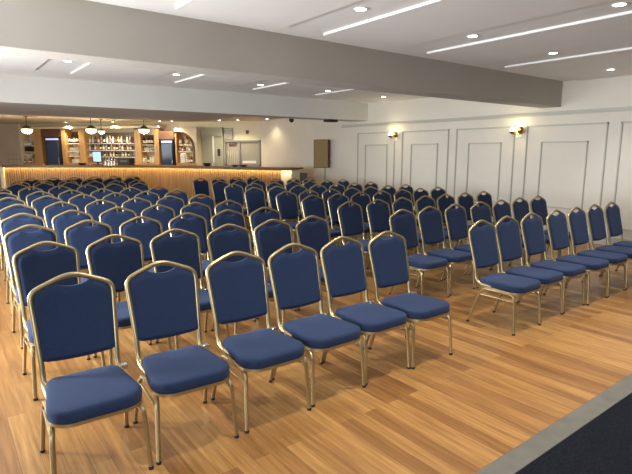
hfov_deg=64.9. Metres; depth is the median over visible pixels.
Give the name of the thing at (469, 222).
baseboard
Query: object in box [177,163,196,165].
countertop
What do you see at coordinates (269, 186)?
banquet chair
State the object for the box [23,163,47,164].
countertop
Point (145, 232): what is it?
banquet chair
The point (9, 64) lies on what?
ceiling
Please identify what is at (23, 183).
banquet chair
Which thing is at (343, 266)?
banquet chair
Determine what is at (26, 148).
crate
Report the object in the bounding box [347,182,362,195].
banquet chair
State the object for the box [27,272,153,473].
banquet chair
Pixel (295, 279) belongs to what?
banquet chair
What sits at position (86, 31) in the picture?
ceiling beam
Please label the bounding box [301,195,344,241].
banquet chair
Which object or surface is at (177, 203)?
banquet chair
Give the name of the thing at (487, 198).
banquet chair
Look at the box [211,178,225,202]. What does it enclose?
banquet chair
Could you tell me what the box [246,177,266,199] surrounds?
banquet chair
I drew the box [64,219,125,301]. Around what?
banquet chair
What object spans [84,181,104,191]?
banquet chair
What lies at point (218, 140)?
door
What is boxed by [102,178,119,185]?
banquet chair
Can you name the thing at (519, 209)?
banquet chair
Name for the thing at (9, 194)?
banquet chair
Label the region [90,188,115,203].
banquet chair
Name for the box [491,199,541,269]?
banquet chair
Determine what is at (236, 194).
banquet chair
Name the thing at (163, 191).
banquet chair
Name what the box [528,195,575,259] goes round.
banquet chair
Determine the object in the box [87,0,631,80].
ceiling
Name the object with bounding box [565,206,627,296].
banquet chair
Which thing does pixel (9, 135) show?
wall
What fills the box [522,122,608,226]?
trim
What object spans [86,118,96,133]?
pendant lamp
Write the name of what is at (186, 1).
trim
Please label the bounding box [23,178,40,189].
banquet chair
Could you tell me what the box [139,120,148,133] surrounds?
pendant lamp
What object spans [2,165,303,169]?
countertop
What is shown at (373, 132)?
trim
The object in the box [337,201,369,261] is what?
banquet chair
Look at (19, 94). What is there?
ceiling beam
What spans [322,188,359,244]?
banquet chair
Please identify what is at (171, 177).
bar counter
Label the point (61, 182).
banquet chair
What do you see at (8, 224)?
banquet chair
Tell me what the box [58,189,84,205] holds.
banquet chair
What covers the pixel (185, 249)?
banquet chair
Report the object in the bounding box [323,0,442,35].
linear light
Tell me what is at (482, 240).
banquet chair
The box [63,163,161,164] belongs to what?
countertop
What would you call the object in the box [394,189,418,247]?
banquet chair
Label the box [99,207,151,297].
banquet chair
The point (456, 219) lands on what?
banquet chair
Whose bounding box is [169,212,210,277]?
banquet chair
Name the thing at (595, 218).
banquet chair
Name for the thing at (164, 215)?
banquet chair
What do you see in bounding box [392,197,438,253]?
banquet chair
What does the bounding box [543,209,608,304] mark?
banquet chair
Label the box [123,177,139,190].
banquet chair
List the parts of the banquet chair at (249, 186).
backrest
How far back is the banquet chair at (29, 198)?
8.10 m
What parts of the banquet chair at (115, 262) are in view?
leg, frame, backrest, seat, seat frame, leg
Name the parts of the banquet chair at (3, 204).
leg, backrest, frame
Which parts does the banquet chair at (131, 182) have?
backrest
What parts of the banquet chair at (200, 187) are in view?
backrest, frame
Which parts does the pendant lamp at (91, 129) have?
globe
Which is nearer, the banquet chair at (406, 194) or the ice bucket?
the banquet chair at (406, 194)
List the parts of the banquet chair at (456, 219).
frame, backrest, seat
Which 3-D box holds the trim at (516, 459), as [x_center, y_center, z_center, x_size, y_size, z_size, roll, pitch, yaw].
[2.144,1.025,3.390,10.650,0.068,0.120,-7,12,-37]
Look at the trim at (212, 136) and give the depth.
17.29 m
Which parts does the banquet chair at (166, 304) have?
leg, leg, backrest, frame, seat, seat frame, leg, leg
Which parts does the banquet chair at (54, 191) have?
backrest, frame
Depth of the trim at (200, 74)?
8.27 m
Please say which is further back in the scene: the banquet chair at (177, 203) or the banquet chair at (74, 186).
the banquet chair at (74, 186)
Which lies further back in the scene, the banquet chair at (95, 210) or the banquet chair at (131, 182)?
the banquet chair at (131, 182)
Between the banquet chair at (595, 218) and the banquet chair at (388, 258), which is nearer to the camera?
the banquet chair at (388, 258)
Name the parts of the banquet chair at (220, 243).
frame, backrest, leg, seat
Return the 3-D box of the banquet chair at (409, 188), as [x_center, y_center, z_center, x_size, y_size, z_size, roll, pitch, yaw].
[1.935,-0.552,9.713,0.455,0.931,0.564,-7,12,-37]
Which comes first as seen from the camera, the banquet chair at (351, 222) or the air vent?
the banquet chair at (351, 222)
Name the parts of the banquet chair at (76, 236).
frame, backrest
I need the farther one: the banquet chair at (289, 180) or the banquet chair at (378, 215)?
the banquet chair at (289, 180)
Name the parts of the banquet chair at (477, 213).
frame, backrest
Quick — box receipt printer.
[117,158,134,164]
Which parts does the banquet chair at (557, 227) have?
frame, backrest, seat, leg, seat frame, leg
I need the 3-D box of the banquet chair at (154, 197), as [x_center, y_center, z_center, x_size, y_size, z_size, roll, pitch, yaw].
[-2.622,-0.264,8.027,0.455,0.931,0.564,-7,12,-36]
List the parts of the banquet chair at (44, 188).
frame, backrest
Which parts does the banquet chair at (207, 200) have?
frame, backrest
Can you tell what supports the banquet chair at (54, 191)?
on the floor
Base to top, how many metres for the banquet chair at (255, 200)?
0.931 m
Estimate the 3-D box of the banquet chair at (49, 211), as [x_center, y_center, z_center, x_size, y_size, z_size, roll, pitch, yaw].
[-3.131,0.033,6.284,0.455,0.931,0.564,-7,12,-37]
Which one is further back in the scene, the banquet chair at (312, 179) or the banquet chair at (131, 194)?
the banquet chair at (312, 179)
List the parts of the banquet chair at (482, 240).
leg, frame, backrest, leg, leg, seat, seat frame, leg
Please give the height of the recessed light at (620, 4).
0.008 m
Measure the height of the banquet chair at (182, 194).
0.931 m
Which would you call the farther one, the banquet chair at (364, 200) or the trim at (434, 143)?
the trim at (434, 143)
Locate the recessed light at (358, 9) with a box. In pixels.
[354,7,367,11]
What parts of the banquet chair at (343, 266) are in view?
frame, backrest, leg, seat, seat frame, leg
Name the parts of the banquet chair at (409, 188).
backrest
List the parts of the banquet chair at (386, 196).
backrest, frame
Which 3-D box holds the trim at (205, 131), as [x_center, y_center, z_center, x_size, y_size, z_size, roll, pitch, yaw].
[-3.603,-3.647,17.225,0.798,0.289,0.120,2,10,11]
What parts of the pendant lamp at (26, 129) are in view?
globe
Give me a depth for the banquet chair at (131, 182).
11.49 m
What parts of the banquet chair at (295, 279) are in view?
frame, backrest, leg, seat, seat frame, leg, leg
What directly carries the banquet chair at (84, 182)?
on the floor
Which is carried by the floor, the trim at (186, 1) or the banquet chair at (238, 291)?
the banquet chair at (238, 291)
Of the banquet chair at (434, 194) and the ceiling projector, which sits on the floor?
the banquet chair at (434, 194)
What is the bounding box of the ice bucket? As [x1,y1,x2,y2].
[180,153,187,162]
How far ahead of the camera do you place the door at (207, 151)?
17.38 m
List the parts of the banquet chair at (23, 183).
backrest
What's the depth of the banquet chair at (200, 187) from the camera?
12.04 m
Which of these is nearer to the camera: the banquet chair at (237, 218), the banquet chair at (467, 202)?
the banquet chair at (237, 218)
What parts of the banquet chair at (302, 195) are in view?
backrest, frame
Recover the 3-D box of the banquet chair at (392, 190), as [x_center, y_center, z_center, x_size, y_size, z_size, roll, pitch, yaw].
[1.546,-0.503,9.428,0.455,0.931,0.564,-7,12,-37]
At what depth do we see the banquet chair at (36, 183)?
11.24 m
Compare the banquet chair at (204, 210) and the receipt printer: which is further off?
the receipt printer
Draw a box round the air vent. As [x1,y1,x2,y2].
[223,128,232,139]
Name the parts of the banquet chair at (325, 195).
backrest, frame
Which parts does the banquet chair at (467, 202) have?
frame, backrest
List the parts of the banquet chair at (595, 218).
frame, backrest, seat, leg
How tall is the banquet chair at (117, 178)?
0.931 m
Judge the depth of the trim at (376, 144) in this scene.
12.47 m
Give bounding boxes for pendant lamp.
[21,116,32,133]
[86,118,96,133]
[98,119,104,133]
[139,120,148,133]
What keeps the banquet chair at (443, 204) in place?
on the floor
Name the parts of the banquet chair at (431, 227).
backrest, frame, seat, leg, seat frame, leg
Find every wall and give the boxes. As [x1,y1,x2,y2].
[0,124,20,190]
[27,121,259,165]
[259,75,631,239]
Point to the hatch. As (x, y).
(236, 152)
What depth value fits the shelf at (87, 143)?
17.73 m
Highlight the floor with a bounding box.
[0,208,631,473]
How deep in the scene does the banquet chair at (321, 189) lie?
9.90 m
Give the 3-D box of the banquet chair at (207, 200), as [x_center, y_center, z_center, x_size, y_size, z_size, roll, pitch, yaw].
[-1.579,-0.159,7.412,0.455,0.931,0.564,-7,12,-37]
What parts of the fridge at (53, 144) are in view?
door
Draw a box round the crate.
[24,147,33,150]
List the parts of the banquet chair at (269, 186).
backrest, frame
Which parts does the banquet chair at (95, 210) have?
frame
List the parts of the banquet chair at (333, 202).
frame, backrest, seat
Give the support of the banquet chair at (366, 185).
on the floor
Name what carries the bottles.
on the bar
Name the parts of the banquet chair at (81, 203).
frame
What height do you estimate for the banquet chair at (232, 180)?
0.931 m
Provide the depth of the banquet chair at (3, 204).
7.00 m
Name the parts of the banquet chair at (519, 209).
frame, backrest, seat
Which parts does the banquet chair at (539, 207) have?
frame, backrest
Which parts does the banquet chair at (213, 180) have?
backrest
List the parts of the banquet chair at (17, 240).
leg, seat, leg, frame, backrest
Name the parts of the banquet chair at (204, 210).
frame, backrest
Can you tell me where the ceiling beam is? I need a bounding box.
[0,0,562,107]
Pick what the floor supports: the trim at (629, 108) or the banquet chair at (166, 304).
the banquet chair at (166, 304)
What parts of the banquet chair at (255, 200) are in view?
backrest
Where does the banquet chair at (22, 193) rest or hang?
on the floor
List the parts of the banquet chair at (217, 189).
backrest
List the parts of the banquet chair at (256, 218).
frame, backrest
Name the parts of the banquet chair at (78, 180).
backrest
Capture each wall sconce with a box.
[388,132,397,140]
[509,127,523,137]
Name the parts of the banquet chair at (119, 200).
frame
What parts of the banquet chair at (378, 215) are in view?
backrest, frame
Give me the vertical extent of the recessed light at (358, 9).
0.008 m
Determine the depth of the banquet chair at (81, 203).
7.56 m
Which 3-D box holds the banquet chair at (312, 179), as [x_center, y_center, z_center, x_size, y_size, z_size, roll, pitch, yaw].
[-0.014,-0.997,12.324,0.455,0.931,0.564,-7,12,-36]
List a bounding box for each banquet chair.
[0,188,11,196]
[0,192,18,233]
[0,197,25,269]
[0,204,37,288]
[0,213,45,315]
[3,224,58,348]
[5,183,29,197]
[8,181,30,189]
[12,241,105,400]
[18,186,43,204]
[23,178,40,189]
[26,191,54,205]
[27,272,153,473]
[31,195,63,220]
[33,180,53,186]
[33,183,54,193]
[43,201,79,233]
[44,178,61,188]
[48,185,72,197]
[52,210,93,270]
[58,179,77,187]
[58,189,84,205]
[59,182,79,192]
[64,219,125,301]
[65,177,82,185]
[68,194,97,211]
[76,184,98,197]
[81,179,98,185]
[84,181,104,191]
[85,199,117,224]
[86,234,171,364]
[87,176,103,182]
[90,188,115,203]
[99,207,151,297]
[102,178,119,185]
[102,192,129,212]
[103,183,124,196]
[107,176,122,181]
[107,180,126,187]
[119,187,141,201]
[119,216,162,300]
[122,197,152,222]
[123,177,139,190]
[125,175,140,181]
[125,260,238,464]
[128,179,146,186]
[129,182,149,194]
[134,191,159,209]
[141,204,174,263]
[147,186,169,198]
[150,228,228,348]
[156,195,184,217]
[165,189,188,205]
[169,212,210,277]
[180,202,211,254]
[189,194,214,259]
[193,178,216,203]
[206,251,311,433]
[207,224,281,334]
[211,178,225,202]
[211,209,268,275]
[212,181,228,205]
[214,200,253,248]
[224,184,251,219]
[229,177,245,208]
[231,180,247,207]
[244,187,266,229]
[245,183,269,227]
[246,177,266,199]
[249,207,294,255]
[251,179,268,205]
[253,219,295,333]
[266,182,284,221]
[268,186,300,221]
[268,243,365,407]
[269,179,284,187]
[276,191,299,251]
[285,181,300,222]
[286,178,300,183]
[289,185,307,221]
[295,215,361,312]
[299,189,337,244]
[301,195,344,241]
[302,177,315,183]
[303,180,317,193]
[309,184,329,217]
[320,180,334,191]
[320,236,410,385]
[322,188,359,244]
[327,193,369,241]
[329,183,344,193]
[336,179,349,189]
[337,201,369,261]
[343,187,379,239]
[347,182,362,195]
[351,191,389,239]
[363,186,381,236]
[364,181,377,189]
[366,199,414,270]
[368,231,452,369]
[373,190,392,234]
[380,185,395,202]
[389,209,449,296]
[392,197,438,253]
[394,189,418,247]
[398,184,417,216]
[412,188,445,228]
[416,195,460,249]
[417,206,474,295]
[430,187,466,238]
[436,194,468,248]
[443,203,497,287]
[457,192,473,227]
[466,220,540,335]
[469,201,501,274]
[476,191,494,225]
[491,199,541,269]
[492,216,563,323]
[510,197,558,264]
[519,212,585,313]
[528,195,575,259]
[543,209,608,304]
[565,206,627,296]
[585,204,631,289]
[601,202,631,275]
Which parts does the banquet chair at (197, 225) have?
backrest, seat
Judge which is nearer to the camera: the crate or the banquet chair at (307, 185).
the banquet chair at (307, 185)
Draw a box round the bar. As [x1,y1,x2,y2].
[18,124,201,165]
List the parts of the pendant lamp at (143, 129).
globe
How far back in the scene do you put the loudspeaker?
13.89 m
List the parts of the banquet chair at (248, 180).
backrest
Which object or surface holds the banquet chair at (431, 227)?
on the floor
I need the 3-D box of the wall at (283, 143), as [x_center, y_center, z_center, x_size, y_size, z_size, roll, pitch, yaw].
[3.417,-1.619,10.291,0.150,2.960,18.046,-7,12,-37]
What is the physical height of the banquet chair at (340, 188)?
0.931 m
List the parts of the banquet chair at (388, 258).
leg, backrest, frame, leg, seat, seat frame, leg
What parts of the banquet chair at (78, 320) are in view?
leg, leg, backrest, frame, seat, seat frame, leg, leg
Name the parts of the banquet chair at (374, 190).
backrest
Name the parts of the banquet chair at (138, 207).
frame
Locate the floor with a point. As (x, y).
(460, 412)
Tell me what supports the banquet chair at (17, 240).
on the floor
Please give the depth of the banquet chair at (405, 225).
5.45 m
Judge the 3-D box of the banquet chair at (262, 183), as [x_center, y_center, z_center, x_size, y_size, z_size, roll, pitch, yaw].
[-1.187,-0.851,11.464,0.455,0.931,0.564,-7,12,-37]
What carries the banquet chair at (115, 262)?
on the floor
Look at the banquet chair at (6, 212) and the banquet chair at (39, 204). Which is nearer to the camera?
the banquet chair at (6, 212)
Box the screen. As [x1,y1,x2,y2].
[92,151,102,164]
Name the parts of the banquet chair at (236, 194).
frame, backrest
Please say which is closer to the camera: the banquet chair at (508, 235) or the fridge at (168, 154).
the banquet chair at (508, 235)
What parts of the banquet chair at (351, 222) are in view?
frame, backrest, seat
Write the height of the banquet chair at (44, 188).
0.931 m
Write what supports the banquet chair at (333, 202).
on the floor
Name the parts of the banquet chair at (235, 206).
frame, backrest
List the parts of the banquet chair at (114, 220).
frame, backrest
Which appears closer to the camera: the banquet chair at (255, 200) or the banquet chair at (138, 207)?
the banquet chair at (138, 207)
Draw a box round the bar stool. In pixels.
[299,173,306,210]
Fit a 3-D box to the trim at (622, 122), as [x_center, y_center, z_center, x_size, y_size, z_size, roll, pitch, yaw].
[5.373,-0.908,7.654,0.028,1.765,1.410,-7,12,-37]
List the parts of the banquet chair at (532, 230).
frame, backrest, seat, leg, seat frame, leg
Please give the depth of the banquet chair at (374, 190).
9.24 m
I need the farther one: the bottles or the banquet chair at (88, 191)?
the bottles
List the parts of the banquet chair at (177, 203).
frame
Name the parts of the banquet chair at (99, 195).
frame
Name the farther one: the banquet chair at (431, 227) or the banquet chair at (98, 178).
the banquet chair at (98, 178)
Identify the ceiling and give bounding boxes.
[0,54,427,102]
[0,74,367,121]
[0,114,284,123]
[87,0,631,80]
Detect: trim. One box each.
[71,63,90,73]
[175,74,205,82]
[176,0,192,9]
[200,127,223,135]
[212,136,214,165]
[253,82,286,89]
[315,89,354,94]
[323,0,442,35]
[341,106,631,127]
[357,132,394,186]
[364,144,387,188]
[400,129,449,206]
[409,143,437,196]
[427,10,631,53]
[453,126,515,205]
[466,142,501,202]
[474,374,631,473]
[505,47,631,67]
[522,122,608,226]
[537,141,588,209]
[613,121,631,231]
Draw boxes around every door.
[201,136,212,165]
[214,136,224,165]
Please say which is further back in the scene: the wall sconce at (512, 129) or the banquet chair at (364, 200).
the wall sconce at (512, 129)
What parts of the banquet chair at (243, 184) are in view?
backrest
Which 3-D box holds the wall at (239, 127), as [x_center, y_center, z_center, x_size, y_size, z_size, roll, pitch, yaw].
[-9.812,-3.060,18.737,16.727,2.960,0.150,2,10,11]
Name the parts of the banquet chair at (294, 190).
frame, backrest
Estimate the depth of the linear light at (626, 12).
5.04 m
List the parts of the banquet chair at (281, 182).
backrest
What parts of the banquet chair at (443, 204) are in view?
frame, backrest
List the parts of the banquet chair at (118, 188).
frame, backrest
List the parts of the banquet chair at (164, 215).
frame, backrest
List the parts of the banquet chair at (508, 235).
frame, backrest, seat, seat frame, leg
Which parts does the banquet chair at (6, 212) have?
leg, backrest, frame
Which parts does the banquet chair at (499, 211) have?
frame, backrest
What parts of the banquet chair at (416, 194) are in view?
frame, backrest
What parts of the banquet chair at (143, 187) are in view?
backrest, frame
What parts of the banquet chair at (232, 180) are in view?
backrest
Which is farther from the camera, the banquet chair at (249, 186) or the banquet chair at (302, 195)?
the banquet chair at (249, 186)
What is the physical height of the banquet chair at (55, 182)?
0.931 m
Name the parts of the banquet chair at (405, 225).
backrest, frame, leg, seat, seat frame, leg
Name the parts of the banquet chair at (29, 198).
backrest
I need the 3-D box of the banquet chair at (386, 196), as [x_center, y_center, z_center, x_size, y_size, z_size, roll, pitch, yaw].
[1.258,-0.284,8.146,0.455,0.931,0.564,-8,12,-38]
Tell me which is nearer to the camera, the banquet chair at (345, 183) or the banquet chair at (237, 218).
the banquet chair at (237, 218)
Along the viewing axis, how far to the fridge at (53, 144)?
18.06 m
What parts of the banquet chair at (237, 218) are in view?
frame, backrest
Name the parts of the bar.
header panel, cornice, header panel, header panel, arch moulding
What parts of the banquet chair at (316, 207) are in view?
frame, backrest, seat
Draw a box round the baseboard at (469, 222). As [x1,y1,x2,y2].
[417,217,631,244]
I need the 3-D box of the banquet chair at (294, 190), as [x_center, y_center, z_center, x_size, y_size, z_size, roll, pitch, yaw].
[-0.184,-0.511,9.471,0.455,0.931,0.564,-7,12,-37]
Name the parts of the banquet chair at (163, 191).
backrest, frame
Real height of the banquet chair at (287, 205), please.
0.931 m
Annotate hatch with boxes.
[224,140,260,166]
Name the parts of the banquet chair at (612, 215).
frame, backrest, seat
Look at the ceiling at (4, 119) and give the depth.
16.67 m
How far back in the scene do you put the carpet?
2.63 m
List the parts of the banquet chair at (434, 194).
frame, backrest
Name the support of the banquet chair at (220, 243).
on the floor
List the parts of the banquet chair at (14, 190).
backrest, frame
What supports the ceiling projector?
attached to the ceiling beam at (19, 94)
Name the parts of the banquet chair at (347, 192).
frame, backrest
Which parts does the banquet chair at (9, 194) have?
backrest, frame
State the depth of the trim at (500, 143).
9.98 m
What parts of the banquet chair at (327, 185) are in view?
backrest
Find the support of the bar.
attached to the wall at (239, 127)
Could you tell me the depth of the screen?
15.99 m
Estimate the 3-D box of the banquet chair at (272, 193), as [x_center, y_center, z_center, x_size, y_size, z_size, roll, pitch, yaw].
[-0.568,-0.459,9.171,0.455,0.931,0.564,-7,12,-36]
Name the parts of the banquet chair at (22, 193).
frame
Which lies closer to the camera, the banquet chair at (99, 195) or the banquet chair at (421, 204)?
the banquet chair at (421, 204)
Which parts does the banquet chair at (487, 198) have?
backrest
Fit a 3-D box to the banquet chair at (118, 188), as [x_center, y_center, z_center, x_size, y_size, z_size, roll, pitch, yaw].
[-3.946,-0.593,9.952,0.455,0.931,0.564,-7,12,-35]
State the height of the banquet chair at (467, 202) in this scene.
0.931 m
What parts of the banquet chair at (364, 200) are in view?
backrest, frame, seat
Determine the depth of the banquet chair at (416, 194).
8.77 m
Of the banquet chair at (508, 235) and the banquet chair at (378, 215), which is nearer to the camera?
the banquet chair at (508, 235)
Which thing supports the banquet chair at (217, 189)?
on the floor
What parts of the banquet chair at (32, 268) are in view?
leg, seat, leg, frame, backrest, leg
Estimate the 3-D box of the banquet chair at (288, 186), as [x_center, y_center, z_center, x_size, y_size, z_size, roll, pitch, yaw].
[-0.347,-0.724,10.722,0.455,0.931,0.564,-7,12,-35]
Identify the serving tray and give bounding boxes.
[72,159,80,162]
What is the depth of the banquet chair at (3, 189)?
8.95 m
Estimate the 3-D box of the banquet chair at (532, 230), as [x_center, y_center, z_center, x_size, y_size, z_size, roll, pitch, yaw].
[2.431,0.233,5.111,0.455,0.931,0.564,-7,12,-37]
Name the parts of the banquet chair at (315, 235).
frame, backrest, seat, leg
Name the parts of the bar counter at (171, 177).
panel, panel, panel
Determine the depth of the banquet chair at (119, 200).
7.86 m
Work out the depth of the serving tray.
17.88 m
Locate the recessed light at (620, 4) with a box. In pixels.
[611,2,627,6]
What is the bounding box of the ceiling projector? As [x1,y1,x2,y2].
[323,119,337,121]
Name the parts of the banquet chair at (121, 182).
backrest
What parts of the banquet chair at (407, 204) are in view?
frame, backrest, seat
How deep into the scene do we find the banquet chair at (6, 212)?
6.09 m
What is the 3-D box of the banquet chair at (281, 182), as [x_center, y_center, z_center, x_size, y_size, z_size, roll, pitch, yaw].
[-0.792,-0.899,11.749,0.455,0.931,0.564,-7,12,-36]
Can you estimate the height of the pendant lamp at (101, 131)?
0.464 m
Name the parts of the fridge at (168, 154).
door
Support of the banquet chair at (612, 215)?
on the floor
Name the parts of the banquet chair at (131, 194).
frame, backrest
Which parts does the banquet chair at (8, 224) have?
leg, leg, backrest, frame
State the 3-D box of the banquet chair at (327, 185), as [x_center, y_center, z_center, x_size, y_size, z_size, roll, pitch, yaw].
[0.415,-0.826,11.317,0.455,0.931,0.564,-7,12,-37]
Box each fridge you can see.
[45,137,62,164]
[160,139,176,164]
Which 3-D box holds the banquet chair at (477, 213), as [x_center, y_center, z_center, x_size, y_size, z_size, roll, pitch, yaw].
[2.270,0.036,6.269,0.455,0.931,0.564,-7,12,-36]
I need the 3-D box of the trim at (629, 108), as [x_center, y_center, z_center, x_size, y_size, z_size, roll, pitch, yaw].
[4.752,-2.107,8.276,0.030,0.070,13.400,-7,12,-37]
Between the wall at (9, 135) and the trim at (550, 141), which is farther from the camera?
the wall at (9, 135)
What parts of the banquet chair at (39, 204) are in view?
frame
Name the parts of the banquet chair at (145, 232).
frame, backrest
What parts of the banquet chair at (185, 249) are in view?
leg, frame, backrest, seat, leg, leg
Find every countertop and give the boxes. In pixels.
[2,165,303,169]
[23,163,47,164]
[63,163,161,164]
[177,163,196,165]
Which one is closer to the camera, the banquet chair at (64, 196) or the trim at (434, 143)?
the banquet chair at (64, 196)
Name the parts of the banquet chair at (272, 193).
frame, backrest, seat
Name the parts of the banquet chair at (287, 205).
backrest, frame, seat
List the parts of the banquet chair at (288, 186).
backrest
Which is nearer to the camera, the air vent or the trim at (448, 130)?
the trim at (448, 130)
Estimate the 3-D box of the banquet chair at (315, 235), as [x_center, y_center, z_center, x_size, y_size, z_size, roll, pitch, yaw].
[0.125,0.277,4.854,0.455,0.931,0.564,-8,12,-38]
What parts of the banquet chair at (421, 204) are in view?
backrest, frame, seat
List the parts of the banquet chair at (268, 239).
frame, backrest, leg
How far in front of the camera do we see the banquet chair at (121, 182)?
11.23 m
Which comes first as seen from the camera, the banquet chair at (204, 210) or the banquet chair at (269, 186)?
the banquet chair at (204, 210)
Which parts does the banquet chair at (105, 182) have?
backrest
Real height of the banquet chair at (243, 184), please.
0.931 m
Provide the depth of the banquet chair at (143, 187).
10.39 m
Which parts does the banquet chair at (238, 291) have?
leg, frame, backrest, leg, seat, seat frame, leg, leg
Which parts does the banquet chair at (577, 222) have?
frame, backrest, seat, leg, leg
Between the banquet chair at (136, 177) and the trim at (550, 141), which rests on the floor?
the banquet chair at (136, 177)
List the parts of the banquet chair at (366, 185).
backrest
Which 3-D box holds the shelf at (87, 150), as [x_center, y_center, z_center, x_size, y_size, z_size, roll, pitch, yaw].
[-7.331,-3.120,17.924,1.947,0.028,0.300,2,10,11]
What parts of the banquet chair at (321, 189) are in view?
backrest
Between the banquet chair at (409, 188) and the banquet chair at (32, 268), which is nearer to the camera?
the banquet chair at (32, 268)
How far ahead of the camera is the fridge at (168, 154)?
17.20 m
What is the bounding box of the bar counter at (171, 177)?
[0,165,303,206]
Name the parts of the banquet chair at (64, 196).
frame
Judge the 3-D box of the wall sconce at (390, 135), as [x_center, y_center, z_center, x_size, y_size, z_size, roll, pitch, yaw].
[1.867,-2.423,11.961,0.160,0.203,0.287,-7,12,-37]
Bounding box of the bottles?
[91,133,135,162]
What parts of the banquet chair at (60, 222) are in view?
frame, backrest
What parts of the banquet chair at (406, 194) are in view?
backrest, frame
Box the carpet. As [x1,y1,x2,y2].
[515,393,631,473]
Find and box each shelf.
[87,143,134,143]
[87,150,134,150]
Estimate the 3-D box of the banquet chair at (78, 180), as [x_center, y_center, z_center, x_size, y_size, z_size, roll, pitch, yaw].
[-6.003,-1.036,12.550,0.455,0.931,0.564,-8,12,-38]
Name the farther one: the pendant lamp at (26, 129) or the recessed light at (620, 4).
the pendant lamp at (26, 129)
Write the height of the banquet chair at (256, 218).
0.931 m
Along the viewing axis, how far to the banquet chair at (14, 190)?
10.02 m
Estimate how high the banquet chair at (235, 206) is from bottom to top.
0.931 m
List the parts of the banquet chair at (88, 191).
backrest, frame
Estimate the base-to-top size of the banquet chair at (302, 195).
0.931 m
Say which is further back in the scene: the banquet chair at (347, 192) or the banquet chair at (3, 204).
the banquet chair at (347, 192)
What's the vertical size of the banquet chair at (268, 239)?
0.931 m
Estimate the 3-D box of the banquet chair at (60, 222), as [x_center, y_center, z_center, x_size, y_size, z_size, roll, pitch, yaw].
[-2.529,0.193,5.345,0.455,0.931,0.564,-7,12,-36]
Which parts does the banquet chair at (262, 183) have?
backrest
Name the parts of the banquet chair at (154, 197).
frame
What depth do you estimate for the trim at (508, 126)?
9.91 m
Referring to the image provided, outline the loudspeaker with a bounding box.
[314,140,329,167]

